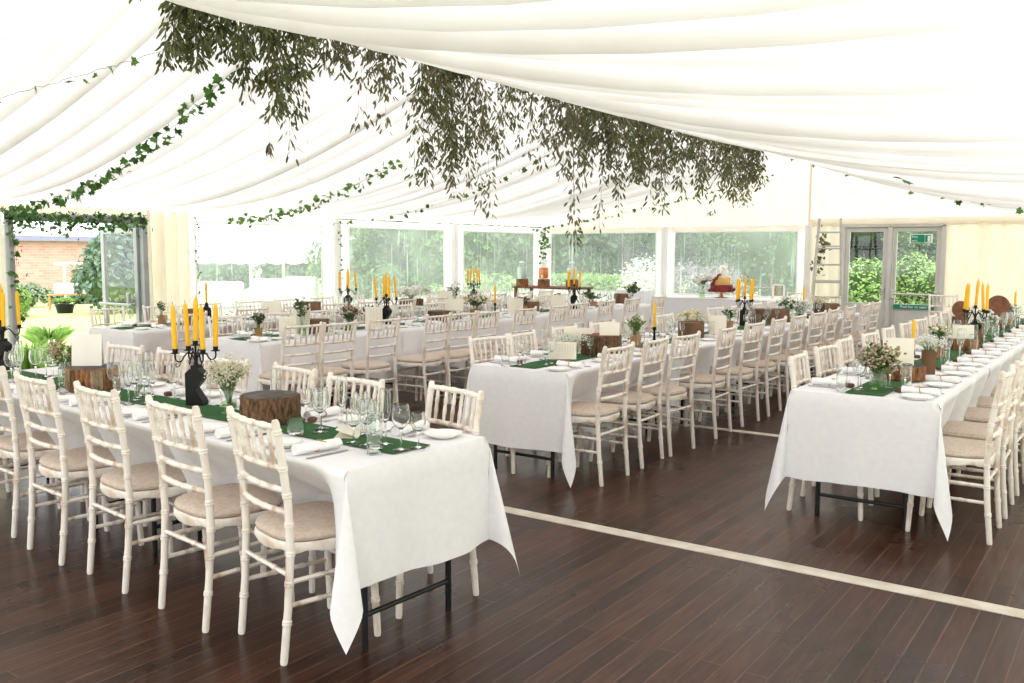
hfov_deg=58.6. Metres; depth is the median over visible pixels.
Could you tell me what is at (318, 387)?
wine glass
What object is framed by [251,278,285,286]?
cushion
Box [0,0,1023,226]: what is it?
ceiling
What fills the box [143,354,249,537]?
banquet chair
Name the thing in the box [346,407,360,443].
wine glass
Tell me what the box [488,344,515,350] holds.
cushion
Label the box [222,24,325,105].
bunch
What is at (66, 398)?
plate
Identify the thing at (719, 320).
table card
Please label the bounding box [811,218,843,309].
stepladder
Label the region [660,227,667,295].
trim
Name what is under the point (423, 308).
wine glass
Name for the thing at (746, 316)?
wine glass
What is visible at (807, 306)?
bunch
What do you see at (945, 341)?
wine glass
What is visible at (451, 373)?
banquet chair
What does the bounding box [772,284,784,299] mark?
photo frame
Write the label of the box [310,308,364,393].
banquet chair
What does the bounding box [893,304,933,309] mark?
door sign
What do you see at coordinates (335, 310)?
tablecloth
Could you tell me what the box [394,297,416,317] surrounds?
banquet chair
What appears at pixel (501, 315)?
roll
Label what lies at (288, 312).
champagne flute
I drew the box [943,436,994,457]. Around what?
cushion
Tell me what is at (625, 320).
champagne flute
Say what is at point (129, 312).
wine glass
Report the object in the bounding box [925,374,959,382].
roll
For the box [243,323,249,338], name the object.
wine glass
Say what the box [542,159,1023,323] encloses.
wall
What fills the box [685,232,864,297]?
tree
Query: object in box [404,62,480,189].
bunch
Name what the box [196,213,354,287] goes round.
canopy
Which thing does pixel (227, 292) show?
covered table
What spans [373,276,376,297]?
taper candle
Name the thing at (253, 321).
wine glass
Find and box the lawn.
[7,270,793,348]
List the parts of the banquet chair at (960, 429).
leg, seat, leg, rail, rail, leg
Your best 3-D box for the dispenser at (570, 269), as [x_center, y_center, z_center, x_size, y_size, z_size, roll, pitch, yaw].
[1.196,-1.425,18.336,0.226,0.363,0.200,-4,7,-38]
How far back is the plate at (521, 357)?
6.75 m
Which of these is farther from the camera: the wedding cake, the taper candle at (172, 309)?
the wedding cake
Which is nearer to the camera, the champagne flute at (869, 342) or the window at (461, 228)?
the champagne flute at (869, 342)
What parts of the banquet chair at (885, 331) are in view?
leg, backrest, leg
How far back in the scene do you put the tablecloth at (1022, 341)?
8.24 m
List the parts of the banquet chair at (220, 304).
backrest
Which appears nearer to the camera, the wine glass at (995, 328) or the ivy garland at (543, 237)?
the wine glass at (995, 328)
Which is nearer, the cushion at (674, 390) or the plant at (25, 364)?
the cushion at (674, 390)
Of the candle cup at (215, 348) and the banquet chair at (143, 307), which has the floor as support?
the banquet chair at (143, 307)
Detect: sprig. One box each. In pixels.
[266,33,273,158]
[893,177,912,184]
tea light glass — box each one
[136,383,151,395]
[286,418,304,434]
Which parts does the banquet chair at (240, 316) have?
leg, backrest, leg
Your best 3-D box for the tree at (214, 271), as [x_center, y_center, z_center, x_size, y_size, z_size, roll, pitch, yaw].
[-16.714,-4.151,51.539,10.311,4.251,9.328,2,6,17]
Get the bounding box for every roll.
[13,384,43,393]
[69,395,111,405]
[123,321,137,325]
[132,410,168,419]
[151,323,166,328]
[170,386,184,395]
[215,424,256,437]
[232,398,239,405]
[240,331,254,335]
[250,336,271,340]
[286,333,299,338]
[303,405,340,418]
[330,329,342,333]
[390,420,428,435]
[405,322,422,325]
[428,320,440,324]
[494,355,520,362]
[500,314,511,317]
[530,350,547,355]
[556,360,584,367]
[597,353,624,359]
[634,347,654,353]
[645,332,665,336]
[676,339,694,344]
[704,334,726,339]
[736,329,750,334]
[811,377,848,385]
[847,367,872,374]
[901,385,941,395]
[915,345,923,349]
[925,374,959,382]
[941,365,975,372]
[957,356,989,363]
[971,349,1000,355]
[983,343,1010,349]
[994,337,1020,343]
[1003,333,1023,337]
[1011,328,1023,331]
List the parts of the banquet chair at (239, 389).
leg, leg, leg, rail, rail, leg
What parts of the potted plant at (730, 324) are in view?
pot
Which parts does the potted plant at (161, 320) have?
pot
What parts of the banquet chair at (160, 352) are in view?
leg, leg, rail, rail, leg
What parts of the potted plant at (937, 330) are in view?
pot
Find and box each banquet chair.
[0,366,88,537]
[0,424,37,501]
[13,370,143,565]
[49,342,144,501]
[73,381,206,593]
[89,306,125,326]
[96,347,190,514]
[142,303,177,383]
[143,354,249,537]
[145,395,294,632]
[153,311,207,385]
[192,301,221,317]
[207,314,243,337]
[226,406,380,665]
[235,299,262,315]
[235,306,268,331]
[255,322,322,390]
[258,312,285,331]
[260,372,384,592]
[270,362,317,407]
[273,297,297,312]
[282,304,309,316]
[291,319,356,398]
[309,296,334,309]
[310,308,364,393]
[320,301,347,322]
[338,316,400,407]
[342,294,364,307]
[353,307,406,390]
[357,299,381,321]
[373,292,393,305]
[389,303,440,384]
[392,313,449,407]
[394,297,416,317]
[395,380,483,618]
[401,293,420,297]
[419,310,476,404]
[423,300,452,380]
[427,295,447,310]
[428,290,444,301]
[444,309,499,396]
[455,289,468,298]
[456,300,474,372]
[468,333,547,473]
[475,288,491,298]
[484,297,502,311]
[487,306,536,361]
[488,292,506,310]
[508,329,582,461]
[516,291,532,300]
[524,303,567,351]
[534,294,550,306]
[538,289,553,305]
[547,341,634,486]
[549,301,587,336]
[551,323,620,436]
[589,319,654,432]
[589,335,669,468]
[595,299,614,332]
[619,297,639,333]
[622,331,700,456]
[623,315,680,420]
[645,295,665,331]
[656,312,710,411]
[670,324,737,438]
[698,320,765,426]
[706,305,754,392]
[725,316,786,416]
[730,305,775,385]
[747,313,806,403]
[748,301,782,381]
[766,299,776,307]
[769,310,826,395]
[786,291,811,308]
[786,350,872,520]
[788,307,839,387]
[812,342,879,496]
[815,304,856,377]
[825,302,870,373]
[835,300,881,371]
[836,335,854,366]
[861,330,879,352]
[881,325,895,339]
[899,320,911,337]
[905,364,1015,544]
[913,316,928,342]
[927,354,1023,518]
[928,294,957,332]
[928,313,937,334]
[939,310,950,328]
[947,374,1023,495]
[950,309,954,323]
[961,396,1021,466]
[969,304,976,321]
[991,386,1023,429]
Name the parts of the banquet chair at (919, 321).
backrest, leg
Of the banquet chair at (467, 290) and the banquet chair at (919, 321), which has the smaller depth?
the banquet chair at (919, 321)
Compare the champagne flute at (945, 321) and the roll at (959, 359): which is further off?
the champagne flute at (945, 321)
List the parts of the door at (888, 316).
handle, kick panel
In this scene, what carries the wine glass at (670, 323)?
on the table runner at (535, 364)
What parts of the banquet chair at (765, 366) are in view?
seat, leg, backrest, leg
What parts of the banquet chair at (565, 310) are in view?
leg, backrest, leg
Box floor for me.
[0,340,1023,682]
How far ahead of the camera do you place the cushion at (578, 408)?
6.09 m
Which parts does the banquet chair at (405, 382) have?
backrest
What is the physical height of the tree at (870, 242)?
3.440 m
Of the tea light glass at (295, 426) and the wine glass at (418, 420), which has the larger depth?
the tea light glass at (295, 426)
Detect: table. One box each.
[10,462,141,530]
[46,294,88,310]
[151,453,450,648]
[198,281,244,307]
[246,278,285,305]
[280,276,318,303]
[331,389,350,404]
[493,366,647,478]
[512,285,593,302]
[617,289,654,303]
[650,295,811,332]
[655,390,734,424]
[815,406,939,530]
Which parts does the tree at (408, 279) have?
crown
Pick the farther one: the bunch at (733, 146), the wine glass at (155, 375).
the bunch at (733, 146)
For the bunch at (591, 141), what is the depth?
10.18 m
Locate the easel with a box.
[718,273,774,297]
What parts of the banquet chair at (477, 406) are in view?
leg, leg, rail, rail, leg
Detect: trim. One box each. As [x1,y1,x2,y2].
[333,220,341,307]
[371,386,1020,466]
[452,225,457,298]
[504,506,1023,618]
[540,228,545,294]
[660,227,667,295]
[803,225,811,299]
[808,164,812,224]
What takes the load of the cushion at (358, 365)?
on the banquet chair at (366, 367)
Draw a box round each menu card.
[279,317,295,336]
[365,307,382,328]
[548,342,575,358]
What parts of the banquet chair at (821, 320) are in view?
leg, leg, leg, backrest, leg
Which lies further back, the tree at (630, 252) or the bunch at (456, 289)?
the tree at (630, 252)
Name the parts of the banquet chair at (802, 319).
leg, leg, leg, backrest, leg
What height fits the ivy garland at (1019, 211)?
1.235 m
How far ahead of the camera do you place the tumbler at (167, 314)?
9.46 m
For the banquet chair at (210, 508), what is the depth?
3.76 m
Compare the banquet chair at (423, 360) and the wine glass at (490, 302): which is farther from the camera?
the wine glass at (490, 302)
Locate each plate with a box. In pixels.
[57,395,75,401]
[113,408,146,415]
[134,327,150,329]
[138,322,151,324]
[153,381,166,386]
[193,423,227,432]
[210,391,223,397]
[247,339,264,341]
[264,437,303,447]
[271,337,286,339]
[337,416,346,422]
[424,429,462,438]
[510,356,529,359]
[546,366,569,370]
[592,358,611,362]
[624,352,641,355]
[700,338,716,340]
[900,393,933,399]
[924,381,953,387]
[944,371,971,375]
[958,362,983,366]
[971,355,995,358]
[985,348,1007,351]
[995,342,1015,344]
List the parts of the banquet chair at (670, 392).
leg, seat, leg, backrest, leg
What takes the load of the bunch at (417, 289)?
on the log slice
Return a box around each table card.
[72,334,103,365]
[263,301,280,315]
[292,308,310,333]
[334,423,362,437]
[438,291,451,305]
[445,299,462,309]
[507,298,522,314]
[551,295,564,309]
[564,327,591,351]
[600,322,619,334]
[708,315,725,334]
[882,338,913,364]
[952,325,973,338]
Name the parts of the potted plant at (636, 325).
pot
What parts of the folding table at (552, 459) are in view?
leg, leg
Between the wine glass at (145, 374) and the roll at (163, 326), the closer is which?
the wine glass at (145, 374)
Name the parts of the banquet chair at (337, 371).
leg, seat, backrest, leg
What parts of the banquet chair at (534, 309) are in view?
leg, backrest, leg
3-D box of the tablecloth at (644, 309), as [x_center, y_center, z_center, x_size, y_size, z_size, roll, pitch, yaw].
[1.306,-0.158,13.390,1.010,0.729,2.064,4,7,35]
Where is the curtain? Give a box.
[0,204,189,370]
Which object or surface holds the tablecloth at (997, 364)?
on the folding table
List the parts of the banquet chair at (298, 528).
leg, rail, rail, rail, rail, leg, seat, leg, leg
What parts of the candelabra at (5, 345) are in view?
arm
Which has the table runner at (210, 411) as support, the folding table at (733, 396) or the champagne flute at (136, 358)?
the champagne flute at (136, 358)
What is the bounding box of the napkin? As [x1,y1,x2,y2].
[291,438,342,454]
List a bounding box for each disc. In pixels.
[951,301,969,327]
[988,295,1009,329]
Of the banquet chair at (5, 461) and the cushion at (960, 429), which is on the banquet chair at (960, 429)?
the cushion at (960, 429)
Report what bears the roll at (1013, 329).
on the tablecloth at (1022, 341)
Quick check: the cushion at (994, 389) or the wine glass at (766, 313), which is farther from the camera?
the wine glass at (766, 313)
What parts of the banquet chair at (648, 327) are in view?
leg, backrest, leg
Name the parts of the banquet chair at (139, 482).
leg, rail, rail, rail, rail, leg, seat, leg, leg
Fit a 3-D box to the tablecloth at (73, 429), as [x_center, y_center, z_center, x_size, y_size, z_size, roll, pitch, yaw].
[-2.605,0.567,5.366,2.074,0.624,1.028,5,7,39]
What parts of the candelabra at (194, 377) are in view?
arm, arm, stem, arm, arm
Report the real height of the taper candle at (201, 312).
0.252 m
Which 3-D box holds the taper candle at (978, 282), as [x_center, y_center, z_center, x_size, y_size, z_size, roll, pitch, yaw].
[3.982,-0.417,7.820,0.024,0.252,0.043,0,6,-3]
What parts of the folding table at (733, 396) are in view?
leg, leg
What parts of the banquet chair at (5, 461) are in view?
leg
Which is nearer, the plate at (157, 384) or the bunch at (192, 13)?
the plate at (157, 384)
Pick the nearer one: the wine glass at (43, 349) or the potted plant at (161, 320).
the wine glass at (43, 349)
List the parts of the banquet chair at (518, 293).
backrest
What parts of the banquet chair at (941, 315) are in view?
leg, backrest, leg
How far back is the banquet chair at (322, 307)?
10.78 m
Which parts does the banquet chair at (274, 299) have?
backrest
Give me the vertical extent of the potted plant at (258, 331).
0.240 m
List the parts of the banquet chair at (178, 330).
seat, leg, backrest, leg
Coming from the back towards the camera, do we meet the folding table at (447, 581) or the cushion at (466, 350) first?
the cushion at (466, 350)
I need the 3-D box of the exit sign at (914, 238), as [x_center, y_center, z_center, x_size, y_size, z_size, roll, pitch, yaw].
[6.970,-1.753,15.559,0.368,0.152,0.018,4,7,35]
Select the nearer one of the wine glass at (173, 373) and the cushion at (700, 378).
the wine glass at (173, 373)
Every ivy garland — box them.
[0,51,161,102]
[0,70,236,220]
[3,205,152,240]
[6,211,27,323]
[193,217,201,294]
[227,159,402,227]
[333,153,551,225]
[338,221,343,292]
[532,175,773,231]
[538,227,550,264]
[790,159,1023,214]
[810,225,832,275]
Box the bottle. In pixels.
[203,303,211,322]
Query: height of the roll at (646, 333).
0.046 m
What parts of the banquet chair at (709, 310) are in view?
backrest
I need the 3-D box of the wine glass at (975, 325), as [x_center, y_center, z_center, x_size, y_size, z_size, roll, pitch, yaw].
[3.911,-0.053,7.740,0.072,0.185,0.072,-1,6,-10]
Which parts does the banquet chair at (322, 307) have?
backrest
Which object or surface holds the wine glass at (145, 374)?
on the table runner at (210, 411)
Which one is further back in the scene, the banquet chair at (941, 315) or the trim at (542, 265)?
the trim at (542, 265)
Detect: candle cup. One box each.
[170,349,179,353]
[191,341,199,345]
[198,349,207,354]
[211,346,219,351]
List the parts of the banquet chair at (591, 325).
backrest, leg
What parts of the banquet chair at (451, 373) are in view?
backrest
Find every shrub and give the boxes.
[5,287,31,316]
[16,282,70,306]
[70,273,98,303]
[316,259,437,300]
[423,269,528,294]
[616,253,682,289]
[674,257,730,293]
[689,260,749,294]
[848,257,909,303]
[895,252,935,304]
[915,268,935,304]
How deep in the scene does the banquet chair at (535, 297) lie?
13.10 m
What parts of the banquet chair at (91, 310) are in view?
leg, leg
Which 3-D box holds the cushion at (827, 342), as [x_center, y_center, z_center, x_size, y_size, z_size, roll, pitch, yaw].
[3.747,0.014,10.811,0.394,0.049,0.408,4,7,35]
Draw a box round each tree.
[69,223,149,313]
[197,263,314,286]
[197,264,365,295]
[303,220,512,294]
[337,219,418,287]
[353,219,413,250]
[397,221,587,288]
[513,266,606,289]
[517,227,654,278]
[551,233,631,277]
[617,236,691,285]
[637,233,759,295]
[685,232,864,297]
[850,227,883,265]
[880,231,937,265]
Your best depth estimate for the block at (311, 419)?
4.21 m
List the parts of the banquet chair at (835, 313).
leg, backrest, leg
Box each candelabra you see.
[0,320,22,370]
[170,341,219,405]
[338,285,356,309]
[374,294,398,323]
[466,281,480,294]
[567,284,581,308]
[735,296,753,325]
[961,305,988,344]
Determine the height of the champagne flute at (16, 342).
0.230 m
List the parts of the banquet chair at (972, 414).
seat, leg, leg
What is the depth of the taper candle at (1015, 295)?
10.56 m
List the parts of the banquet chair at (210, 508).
leg, rail, rail, rail, rail, leg, seat, leg, leg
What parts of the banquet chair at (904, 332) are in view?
leg, backrest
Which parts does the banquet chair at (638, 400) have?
leg, leg, seat, leg, rail, rail, rail, rail, leg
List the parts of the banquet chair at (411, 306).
backrest, leg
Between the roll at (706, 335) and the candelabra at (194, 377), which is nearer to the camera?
the candelabra at (194, 377)
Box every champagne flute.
[13,344,21,382]
[15,341,23,374]
[48,339,56,375]
[123,360,134,405]
[132,354,142,397]
[144,351,155,392]
[167,302,171,311]
[239,300,243,311]
[271,368,280,389]
[286,309,291,316]
[335,294,338,303]
[336,376,346,427]
[379,388,392,445]
[395,304,398,317]
[503,297,506,309]
[539,328,546,359]
[614,290,616,302]
[624,318,629,344]
[680,316,684,334]
[734,309,738,323]
[775,304,778,319]
[806,296,809,313]
[811,299,814,311]
[839,295,842,305]
[865,342,874,378]
[910,329,916,360]
[942,319,947,329]
[957,329,963,355]
[965,313,970,323]
[982,319,987,342]
[1002,312,1007,332]
[1018,306,1022,324]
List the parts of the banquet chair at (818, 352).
leg, rail, rail, leg, leg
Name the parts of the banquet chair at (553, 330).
backrest, leg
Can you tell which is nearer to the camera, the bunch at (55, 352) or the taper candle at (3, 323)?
the bunch at (55, 352)
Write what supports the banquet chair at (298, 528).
on the floor
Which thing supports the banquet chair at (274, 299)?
on the floor
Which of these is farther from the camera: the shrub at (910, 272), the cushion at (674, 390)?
the shrub at (910, 272)
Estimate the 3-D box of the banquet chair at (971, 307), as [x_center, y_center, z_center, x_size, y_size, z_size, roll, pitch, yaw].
[5.727,0.015,10.963,0.476,0.928,0.422,4,7,35]
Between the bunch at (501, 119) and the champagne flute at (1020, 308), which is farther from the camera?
the champagne flute at (1020, 308)
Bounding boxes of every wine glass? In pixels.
[4,351,14,382]
[28,349,41,378]
[39,347,51,376]
[47,354,57,377]
[57,348,66,378]
[59,362,69,367]
[106,362,120,396]
[112,375,124,403]
[126,309,133,326]
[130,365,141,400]
[138,367,152,403]
[141,360,150,394]
[151,369,158,396]
[153,308,160,323]
[167,363,180,398]
[176,306,182,323]
[213,371,226,405]
[224,308,228,315]
[229,304,234,313]
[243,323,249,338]
[244,317,250,337]
[249,318,256,338]
[300,388,311,419]
[311,389,328,433]
[313,386,328,429]
[327,312,333,328]
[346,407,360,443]
[352,391,368,435]
[358,399,375,446]
[375,402,379,410]
[392,403,409,451]
[402,307,408,321]
[411,411,425,448]
[420,306,426,322]
[461,303,466,318]
[487,300,492,314]
[514,338,524,365]
[521,343,528,363]
[540,296,544,309]
[542,344,550,364]
[546,337,556,363]
[553,333,561,341]
[579,294,583,307]
[586,337,593,356]
[621,332,628,350]
[624,326,632,349]
[664,326,670,342]
[665,318,672,338]
[667,321,674,341]
[697,317,704,322]
[723,313,729,331]
[743,314,748,322]
[745,310,751,322]
[748,308,754,318]
[763,311,768,324]
[765,307,771,324]
[799,306,804,313]
[816,304,820,312]
[817,300,822,312]
[852,357,865,390]
[855,367,866,388]
[883,359,896,388]
[900,365,910,384]
[921,334,930,346]
[942,340,950,360]
[943,334,952,359]
[953,320,960,324]
[957,329,966,351]
[970,324,977,332]
[992,325,998,336]
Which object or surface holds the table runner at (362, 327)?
on the tablecloth at (262, 356)
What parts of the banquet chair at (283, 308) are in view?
backrest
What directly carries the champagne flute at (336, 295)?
on the tablecloth at (335, 310)
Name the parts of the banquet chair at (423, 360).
leg, leg, seat, leg, backrest, leg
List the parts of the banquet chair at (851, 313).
leg, backrest, leg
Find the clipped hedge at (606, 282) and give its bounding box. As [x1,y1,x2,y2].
[551,272,675,291]
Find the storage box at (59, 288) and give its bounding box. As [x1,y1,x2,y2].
[54,283,73,293]
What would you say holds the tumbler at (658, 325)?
on the tablecloth at (706, 350)
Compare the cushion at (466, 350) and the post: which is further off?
the post
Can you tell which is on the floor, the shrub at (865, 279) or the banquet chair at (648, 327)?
the banquet chair at (648, 327)
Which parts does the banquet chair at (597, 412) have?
leg, leg, seat, leg, rail, rail, rail, rail, leg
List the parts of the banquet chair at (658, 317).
backrest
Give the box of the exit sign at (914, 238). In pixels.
[909,234,932,242]
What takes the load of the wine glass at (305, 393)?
on the tablecloth at (398, 513)
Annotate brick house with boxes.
[3,235,95,301]
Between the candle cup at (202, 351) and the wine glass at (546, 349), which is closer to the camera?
the candle cup at (202, 351)
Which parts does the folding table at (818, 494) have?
leg, leg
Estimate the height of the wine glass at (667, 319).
0.185 m
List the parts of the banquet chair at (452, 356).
leg, leg, seat, backrest, leg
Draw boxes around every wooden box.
[182,308,204,324]
[295,301,320,312]
[309,318,328,333]
[524,301,538,310]
[614,293,627,304]
[678,321,703,338]
[749,308,789,322]
[813,303,839,312]
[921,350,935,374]
[970,322,982,340]
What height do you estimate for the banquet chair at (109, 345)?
0.928 m
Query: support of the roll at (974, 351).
on the tablecloth at (997, 364)
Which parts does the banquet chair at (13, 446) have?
rail, rail, leg, seat, leg, leg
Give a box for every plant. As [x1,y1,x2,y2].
[20,323,76,344]
[21,337,67,369]
[30,342,71,367]
[53,296,75,313]
[156,301,166,323]
[250,312,265,335]
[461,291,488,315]
[517,296,528,314]
[582,291,606,307]
[623,281,641,303]
[624,314,645,346]
[721,309,733,327]
[927,323,951,357]
[1006,304,1017,324]
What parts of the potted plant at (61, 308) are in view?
pot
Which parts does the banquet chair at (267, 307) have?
leg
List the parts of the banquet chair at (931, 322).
leg, backrest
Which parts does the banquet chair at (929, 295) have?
leg, backrest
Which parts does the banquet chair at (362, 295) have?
backrest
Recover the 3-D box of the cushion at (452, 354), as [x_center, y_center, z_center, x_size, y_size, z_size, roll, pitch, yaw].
[-0.679,0.136,9.402,0.394,0.049,0.408,4,7,37]
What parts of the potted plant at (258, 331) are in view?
pot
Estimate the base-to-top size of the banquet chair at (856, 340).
0.928 m
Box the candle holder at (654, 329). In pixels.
[649,327,659,340]
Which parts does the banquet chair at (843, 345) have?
leg, rail, rail, leg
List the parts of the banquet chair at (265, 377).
seat, leg, backrest, leg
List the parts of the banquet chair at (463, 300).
backrest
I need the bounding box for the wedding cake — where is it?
[708,265,735,297]
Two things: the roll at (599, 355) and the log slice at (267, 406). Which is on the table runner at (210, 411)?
the log slice at (267, 406)
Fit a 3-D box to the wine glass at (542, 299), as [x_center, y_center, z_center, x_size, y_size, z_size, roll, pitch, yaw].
[0.406,-0.509,12.210,0.072,0.185,0.072,-1,6,-10]
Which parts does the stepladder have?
rail, rail, rail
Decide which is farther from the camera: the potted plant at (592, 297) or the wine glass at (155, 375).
the potted plant at (592, 297)
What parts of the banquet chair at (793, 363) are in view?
leg, rail, rail, leg, leg, leg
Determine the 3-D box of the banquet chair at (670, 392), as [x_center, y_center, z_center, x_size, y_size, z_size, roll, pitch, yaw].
[1.168,0.379,7.091,0.476,0.928,0.422,5,7,39]
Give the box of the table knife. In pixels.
[306,449,348,458]
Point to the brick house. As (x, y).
(38, 255)
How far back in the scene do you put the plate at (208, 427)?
4.05 m
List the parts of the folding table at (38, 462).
leg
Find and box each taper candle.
[0,285,2,319]
[1,292,5,325]
[15,289,20,324]
[170,302,176,348]
[183,303,190,345]
[193,297,197,340]
[198,304,204,348]
[205,282,207,302]
[213,300,217,345]
[354,271,356,287]
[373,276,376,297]
[383,276,384,296]
[385,273,386,293]
[388,277,389,297]
[393,276,396,296]
[494,285,495,302]
[573,268,574,283]
[653,302,655,326]
[736,279,738,299]
[738,278,740,298]
[744,276,746,295]
[749,278,751,299]
[752,277,753,298]
[912,318,915,350]
[963,284,967,308]
[966,282,969,309]
[974,280,979,305]
[981,284,984,308]
[985,284,988,309]
[1014,291,1016,304]
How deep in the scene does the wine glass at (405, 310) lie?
9.79 m
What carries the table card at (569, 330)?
on the tablecloth at (523, 408)
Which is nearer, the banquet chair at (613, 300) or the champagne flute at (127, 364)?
the champagne flute at (127, 364)
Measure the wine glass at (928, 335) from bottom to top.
0.185 m
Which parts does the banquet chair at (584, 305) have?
leg, backrest, leg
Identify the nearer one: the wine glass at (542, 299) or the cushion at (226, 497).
the cushion at (226, 497)
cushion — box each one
[0,431,55,451]
[39,446,115,470]
[100,462,186,490]
[153,353,193,360]
[174,483,281,517]
[198,281,243,290]
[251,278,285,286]
[255,501,335,540]
[258,371,308,379]
[284,276,317,286]
[303,366,346,375]
[341,360,389,369]
[397,354,441,362]
[426,351,467,358]
[451,348,489,355]
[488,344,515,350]
[524,339,540,345]
[571,401,618,416]
[601,390,654,403]
[629,383,686,395]
[679,373,724,383]
[709,365,752,374]
[736,359,775,367]
[760,354,791,361]
[781,349,812,355]
[797,344,827,350]
[816,340,846,345]
[831,336,860,341]
[844,333,872,337]
[942,421,1008,439]
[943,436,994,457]
[964,407,1021,423]
[976,396,1021,410]
[991,386,1023,398]
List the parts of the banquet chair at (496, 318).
leg, leg, seat, backrest, leg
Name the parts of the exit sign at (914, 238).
green panel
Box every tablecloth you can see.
[0,366,233,458]
[88,318,275,375]
[95,395,518,653]
[200,326,410,395]
[248,310,364,331]
[357,315,516,379]
[389,305,473,319]
[460,345,684,487]
[464,300,549,311]
[484,309,594,350]
[547,304,652,332]
[622,329,768,411]
[733,322,819,383]
[765,367,989,540]
[790,312,866,362]
[914,342,1023,395]
[988,332,1023,360]
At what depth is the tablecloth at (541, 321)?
11.50 m
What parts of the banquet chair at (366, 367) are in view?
seat, leg, backrest, leg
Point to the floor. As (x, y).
(581, 605)
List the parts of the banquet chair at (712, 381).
leg, seat, leg, backrest, leg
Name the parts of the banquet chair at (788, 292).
backrest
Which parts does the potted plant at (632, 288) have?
pot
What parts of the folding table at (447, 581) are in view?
leg, leg, leg, leg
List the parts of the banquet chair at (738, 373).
leg, leg, seat, leg, backrest, leg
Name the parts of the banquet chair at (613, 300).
leg, backrest, leg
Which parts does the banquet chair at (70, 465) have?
leg, rail, rail, rail, rail, leg, seat, leg, leg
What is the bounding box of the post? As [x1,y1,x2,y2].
[53,262,81,296]
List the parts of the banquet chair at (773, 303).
backrest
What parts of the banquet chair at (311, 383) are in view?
leg, rail, leg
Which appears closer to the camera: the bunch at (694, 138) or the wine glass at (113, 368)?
the wine glass at (113, 368)
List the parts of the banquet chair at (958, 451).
leg, leg, seat, leg, rail, rail, rail, leg, rail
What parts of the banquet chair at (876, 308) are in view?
leg, backrest, leg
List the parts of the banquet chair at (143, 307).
leg, backrest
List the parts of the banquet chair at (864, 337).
leg, backrest, leg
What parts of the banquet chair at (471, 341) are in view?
leg, rail, rail, leg, leg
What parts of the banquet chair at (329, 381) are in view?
leg, leg, leg, rail, leg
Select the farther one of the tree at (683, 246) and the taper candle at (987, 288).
the tree at (683, 246)
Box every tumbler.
[58,367,70,394]
[90,370,102,390]
[116,313,122,326]
[164,312,170,326]
[200,376,210,401]
[219,307,223,319]
[233,322,239,337]
[266,322,272,336]
[331,315,336,328]
[338,317,343,329]
[350,397,362,429]
[366,416,380,454]
[368,411,382,448]
[413,311,417,321]
[479,304,483,315]
[501,345,509,365]
[637,332,644,347]
[655,323,661,339]
[708,321,713,333]
[755,314,760,322]
[792,309,797,318]
[825,304,829,312]
[836,365,847,391]
[901,363,912,386]
[940,347,949,366]
[969,334,977,350]
[992,324,998,338]
[1009,317,1015,329]
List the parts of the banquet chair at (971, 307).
backrest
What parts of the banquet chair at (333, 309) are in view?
backrest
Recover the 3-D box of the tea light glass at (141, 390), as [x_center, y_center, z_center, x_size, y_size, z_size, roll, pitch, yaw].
[-1.996,0.259,4.955,0.080,0.063,0.080,4,7,35]
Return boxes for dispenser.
[518,261,526,277]
[539,261,548,278]
[567,262,576,279]
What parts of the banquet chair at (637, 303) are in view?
leg, backrest, leg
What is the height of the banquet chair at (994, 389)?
0.928 m
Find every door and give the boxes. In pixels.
[2,213,149,370]
[838,223,946,339]
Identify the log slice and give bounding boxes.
[68,363,113,391]
[239,390,301,424]
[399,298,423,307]
[428,310,450,321]
[516,279,528,285]
[537,279,549,286]
[566,280,577,286]
[581,333,621,355]
[880,364,926,381]
[950,338,979,350]
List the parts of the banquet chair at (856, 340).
leg, backrest, leg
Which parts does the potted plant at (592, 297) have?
pot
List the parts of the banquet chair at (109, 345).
leg, leg, leg, rail, leg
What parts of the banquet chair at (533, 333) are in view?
leg, backrest, leg, leg, leg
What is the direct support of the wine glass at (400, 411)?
on the table runner at (210, 411)
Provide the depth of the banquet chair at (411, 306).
10.63 m
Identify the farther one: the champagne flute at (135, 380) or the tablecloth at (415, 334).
the tablecloth at (415, 334)
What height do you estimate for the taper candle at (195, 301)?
0.252 m
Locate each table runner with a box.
[7,370,429,453]
[113,303,467,328]
[230,303,628,339]
[510,314,820,367]
[845,318,1022,395]
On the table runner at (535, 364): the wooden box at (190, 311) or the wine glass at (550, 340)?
the wine glass at (550, 340)
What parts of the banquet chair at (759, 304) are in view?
backrest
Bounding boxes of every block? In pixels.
[164,391,171,395]
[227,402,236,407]
[307,416,316,422]
[847,383,854,387]
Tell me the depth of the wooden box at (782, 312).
10.17 m
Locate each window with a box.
[187,213,334,315]
[335,219,452,306]
[453,224,540,298]
[545,227,661,302]
[666,225,804,299]
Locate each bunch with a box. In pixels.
[42,339,71,365]
[128,0,254,75]
[158,2,294,78]
[204,353,251,404]
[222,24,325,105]
[228,23,308,166]
[269,29,312,118]
[278,34,363,82]
[292,295,309,324]
[313,37,390,96]
[337,302,360,328]
[346,48,422,135]
[366,53,453,114]
[392,285,430,298]
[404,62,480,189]
[417,67,504,219]
[445,281,463,298]
[452,77,511,156]
[488,88,563,167]
[489,83,535,166]
[530,96,589,253]
[545,100,604,186]
[562,331,589,350]
[566,104,632,170]
[577,114,625,233]
[605,116,658,212]
[615,120,673,187]
[623,122,669,215]
[647,127,704,203]
[668,133,711,204]
[675,308,707,322]
[678,136,733,216]
[691,274,712,289]
[694,140,741,207]
[703,142,750,196]
[720,145,760,207]
[730,148,770,191]
[776,297,800,309]
[792,300,810,315]
[810,295,829,303]
[857,338,906,382]
[914,334,947,350]
[977,308,999,333]
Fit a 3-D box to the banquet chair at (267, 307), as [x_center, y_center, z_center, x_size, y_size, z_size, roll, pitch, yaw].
[-2.954,0.076,9.994,0.476,0.928,0.422,5,7,38]

